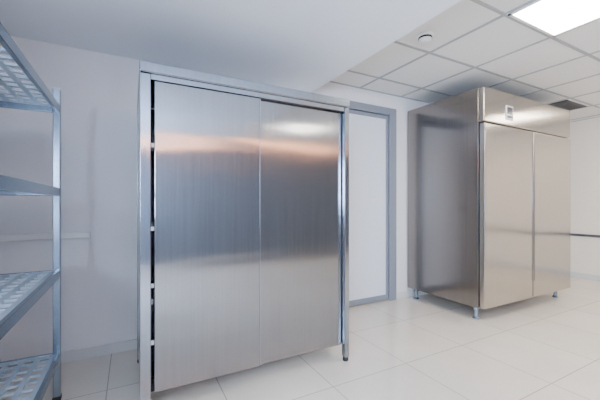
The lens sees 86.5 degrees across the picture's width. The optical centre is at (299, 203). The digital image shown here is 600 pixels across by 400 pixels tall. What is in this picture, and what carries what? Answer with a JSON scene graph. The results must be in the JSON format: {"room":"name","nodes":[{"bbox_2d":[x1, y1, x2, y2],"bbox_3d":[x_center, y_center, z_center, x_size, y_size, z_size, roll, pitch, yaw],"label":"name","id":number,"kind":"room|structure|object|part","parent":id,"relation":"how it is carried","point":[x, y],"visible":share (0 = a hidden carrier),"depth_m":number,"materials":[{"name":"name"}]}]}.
{"room":"commercial kitchen","nodes":[
{"label":"commercial kitchen","id":0,"kind":"room"},
{"bbox_2d":[0,36,429,361],"bbox_3d":[0.868,-0.200,3.613,7.130,2.600,0.100,0,0,-28],"label":"wall","id":1,"kind":"structure","parent":0,"point":[99,91],"depth_m":2.27,"materials":[{"name":"white paint"}]},
{"bbox_2d":[0,232,90,240],"bbox_3d":[-1.831,0.220,2.107,0.750,0.040,0.020,0,0,-28],"label":"rail","id":2,"kind":"object","parent":1,"relation":"attached to","point":[16,237],"visible":1,"depth_m":2.14,"materials":[{"name":"white plastic"}]},
{"bbox_2d":[3,290,427,373],"bbox_3d":[0.894,1.062,3.563,6.930,0.075,0.012,0,0,-28],"label":"baseboard","id":3,"kind":"structure","parent":1,"relation":"attached to","point":[94,351],"depth_m":2.32,"materials":[{"name":"white"}]},
{"bbox_2d":[349,109,387,306],"bbox_3d":[0.641,0.043,3.469,0.805,2.095,0.040,0,0,-28],"label":"door","id":4,"kind":"structure","parent":1,"relation":"in","point":[367,135],"depth_m":3.52,"materials":[{"name":"white"}]},
{"bbox_3d":[0.641,0.043,3.469,0.805,2.095,0.040,0,0,-28],"label":"door leaf stiles","id":5,"kind":"part","parent":4,"relation":"part of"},
{"bbox_2d":[349,101,395,300],"bbox_3d":[0.645,0.005,3.474,1.005,2.190,0.095,0,0,-28],"label":"frame","id":6,"kind":"object","parent":1,"relation":"attached to","point":[358,106],"visible":0.42,"depth_m":3.64,"materials":[{"name":"grey metal"}]},
{"bbox_2d":[0,0,460,91],"bbox_3d":[0.225,-1.225,0.194,2.580,0.250,5.330,0,0,-28],"label":"ceiling","id":7,"kind":"structure","parent":0,"point":[303,45],"depth_m":2.02,"materials":[{"name":"white paint"}]},
{"bbox_2d":[0,276,599,399],"bbox_3d":[2.145,1.150,1.216,7.130,0.100,5.530,0,0,-28],"label":"floor","id":8,"kind":"structure","parent":0,"point":[428,347],"depth_m":2.20,"materials":[{"name":"tile"}]},
{"bbox_2d":[0,22,61,399],"bbox_3d":[-1.204,0.225,0.979,0.519,1.751,1.624,0,0,-28],"label":"shelving rack","id":9,"kind":"object","parent":8,"relation":"on","point":[30,286],"visible":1,"depth_m":1.55,"materials":[{"name":"silver metal"}]},
{"bbox_3d":[-1.204,-0.532,0.979,0.511,0.045,1.612,0,0,-28],"label":"shelf frame","id":10,"kind":"part","parent":9,"relation":"part of","materials":[{"name":"silver metal"}]},
{"bbox_3d":[-1.204,-0.068,0.979,0.511,0.045,1.612,0,0,-28],"label":"shelf frame","id":11,"kind":"part","parent":9,"relation":"part of","materials":[{"name":"silver metal"}]},
{"bbox_3d":[-1.204,0.393,0.979,0.511,0.045,1.612,0,0,-28],"label":"shelf frame","id":12,"kind":"part","parent":9,"relation":"part of","materials":[{"name":"silver metal"}]},
{"bbox_3d":[-1.204,0.858,0.979,0.511,0.045,1.612,0,0,-28],"label":"shelf frame","id":13,"kind":"part","parent":9,"relation":"part of","materials":[{"name":"silver metal"}]},
{"bbox_2d":[137,60,349,399],"bbox_3d":[-0.395,0.185,2.228,1.315,1.830,0.696,0,0,-28],"label":"tall cabinet","id":14,"kind":"object","parent":8,"relation":"on","point":[243,185],"visible":1,"depth_m":1.88,"materials":[{"name":"metal"}]},
{"bbox_3d":[-0.552,0.165,2.524,1.231,1.670,0.015,0,0,-28],"label":"panel","id":15,"kind":"part","parent":14,"relation":"part of","materials":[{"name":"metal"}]},
{"bbox_3d":[-0.503,0.172,1.809,0.590,1.627,0.022,0,0,-28],"label":"sliding door","id":16,"kind":"part","parent":14,"relation":"part of","materials":[{"name":"metal"}]},
{"bbox_3d":[-0.395,-0.703,2.228,1.315,0.055,0.696,0,0,-28],"label":"panel","id":17,"kind":"part","parent":14,"relation":"part of","materials":[{"name":"metal"}]},
{"bbox_3d":[-0.267,0.980,2.005,1.226,0.040,0.050,0,0,-28],"label":"rail","id":18,"kind":"part","parent":14,"relation":"part of","materials":[{"name":"silver metal"}]},
{"bbox_3d":[-0.245,-0.660,1.964,1.226,0.030,0.062,0,0,-28],"label":"rail","id":19,"kind":"part","parent":14,"relation":"part of","materials":[{"name":"metal"}]},
{"bbox_3d":[-0.241,0.172,1.934,0.007,1.615,0.005,0,0,-28],"label":"door edge pull","id":20,"kind":"part","parent":14,"relation":"part of","materials":[{"name":"metal"}]},
{"bbox_3d":[-0.004,0.174,2.107,0.655,1.632,0.022,0,0,-28],"label":"sliding door","id":21,"kind":"part","parent":14,"relation":"part of","materials":[{"name":"metal"}]},
{"bbox_2d":[408,86,569,319],"bbox_3d":[2.205,0.005,3.725,1.645,2.190,0.929,0,0,-28],"label":"refrigerator","id":22,"kind":"object","parent":8,"relation":"on","point":[489,168],"visible":1,"depth_m":3.25,"materials":[{"name":"metal"}]},
{"bbox_3d":[1.351,1.040,3.706,0.064,0.121,0.064,0,0,-28],"label":"leg","id":23,"kind":"part","parent":22,"relation":"part of","materials":[{"name":"silver metal"}]},
{"bbox_3d":[1.692,1.040,3.066,0.064,0.121,0.064,0,0,-28],"label":"leg","id":24,"kind":"part","parent":22,"relation":"part of","materials":[{"name":"silver metal"}]},
{"bbox_3d":[2.050,0.110,3.150,0.823,1.730,0.052,0,0,-28],"label":"door","id":25,"kind":"part","parent":22,"relation":"part of","materials":[{"name":"metal"}]},
{"bbox_3d":[2.406,-0.926,3.347,1.641,0.323,0.055,0,0,-28],"label":"control panel","id":26,"kind":"part","parent":22,"relation":"part of","materials":[{"name":"metal"}]},
{"bbox_3d":[2.779,0.110,3.539,0.798,1.730,0.052,0,0,-28],"label":"door","id":27,"kind":"part","parent":22,"relation":"part of","materials":[{"name":"metal"}]},
{"bbox_2d":[331,0,599,121],"bbox_3d":[3.283,-1.300,1.823,4.350,0.100,5.330,0,0,-28],"label":"ceiling","id":28,"kind":"structure","parent":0,"point":[503,36],"depth_m":2.80,"materials":[{"name":"white"}]},
{"bbox_2d":[417,31,433,43],"bbox_3d":[0.927,-1.225,2.364,0.120,0.050,0.120,0,0,-28],"label":"smoke detector","id":29,"kind":"object","parent":28,"relation":"attached to","point":[424,37],"visible":1,"depth_m":2.33,"materials":[{"name":"white plastic"}]},
{"bbox_2d":[329,0,599,121],"bbox_3d":[3.278,-1.248,1.820,4.362,0.007,5.330,0,0,-28],"label":"grid","id":30,"kind":"object","parent":28,"relation":"attached to","point":[502,14],"visible":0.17,"depth_m":2.81,"materials":[{"name":"grey metal"}]},
{"bbox_2d":[508,0,599,36],"bbox_3d":[1.756,-1.244,1.978,0.576,0.012,0.576,0,0,-28],"label":"frame","id":31,"kind":"object","parent":28,"relation":"attached to","point":[536,1],"visible":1,"depth_m":2.18,"materials":[{"name":"white plastic"}]},
{"bbox_2d":[513,0,599,34],"bbox_3d":[1.756,-1.246,1.978,0.540,0.007,0.540,0,0,-28],"label":"diffuser","id":32,"kind":"object","parent":31,"relation":"attached to","point":[554,17],"visible":1,"depth_m":2.08,"materials":[{"name":"white plastic"}]},
{"bbox_2d":[548,100,586,110],"bbox_3d":[3.310,-1.244,4.166,0.520,0.012,0.500,0,0,-28],"label":"ceiling vent","id":33,"kind":"object","parent":28,"relation":"in","point":[565,104],"visible":0.38,"depth_m":4.01,"materials":[{"name":"grey metal"}]},
{"bbox_2d":[567,117,599,275],"bbox_3d":[5.247,-0.200,2.869,0.100,2.600,5.330,0,0,-28],"label":"wall","id":34,"kind":"structure","parent":0,"point":[584,138],"depth_m":4.71,"materials":[{"name":"beige paint"}]},
{"bbox_2d":[570,271,599,280],"bbox_3d":[5.200,1.062,2.838,0.012,0.075,5.318,0,0,-28],"label":"baseboard","id":35,"kind":"structure","parent":34,"relation":"attached to","point":[573,274],"depth_m":4.70,"materials":[{"name":"white"}]},
{"bbox_2d":[570,233,599,237],"bbox_3d":[5.145,0.463,2.928,0.025,0.035,4.930,0,0,-28],"label":"rail","id":36,"kind":"object","parent":34,"relation":"attached to","point":[571,234],"visible":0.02,"depth_m":4.69,"materials":[{"name":"grey metal"}]}
]}

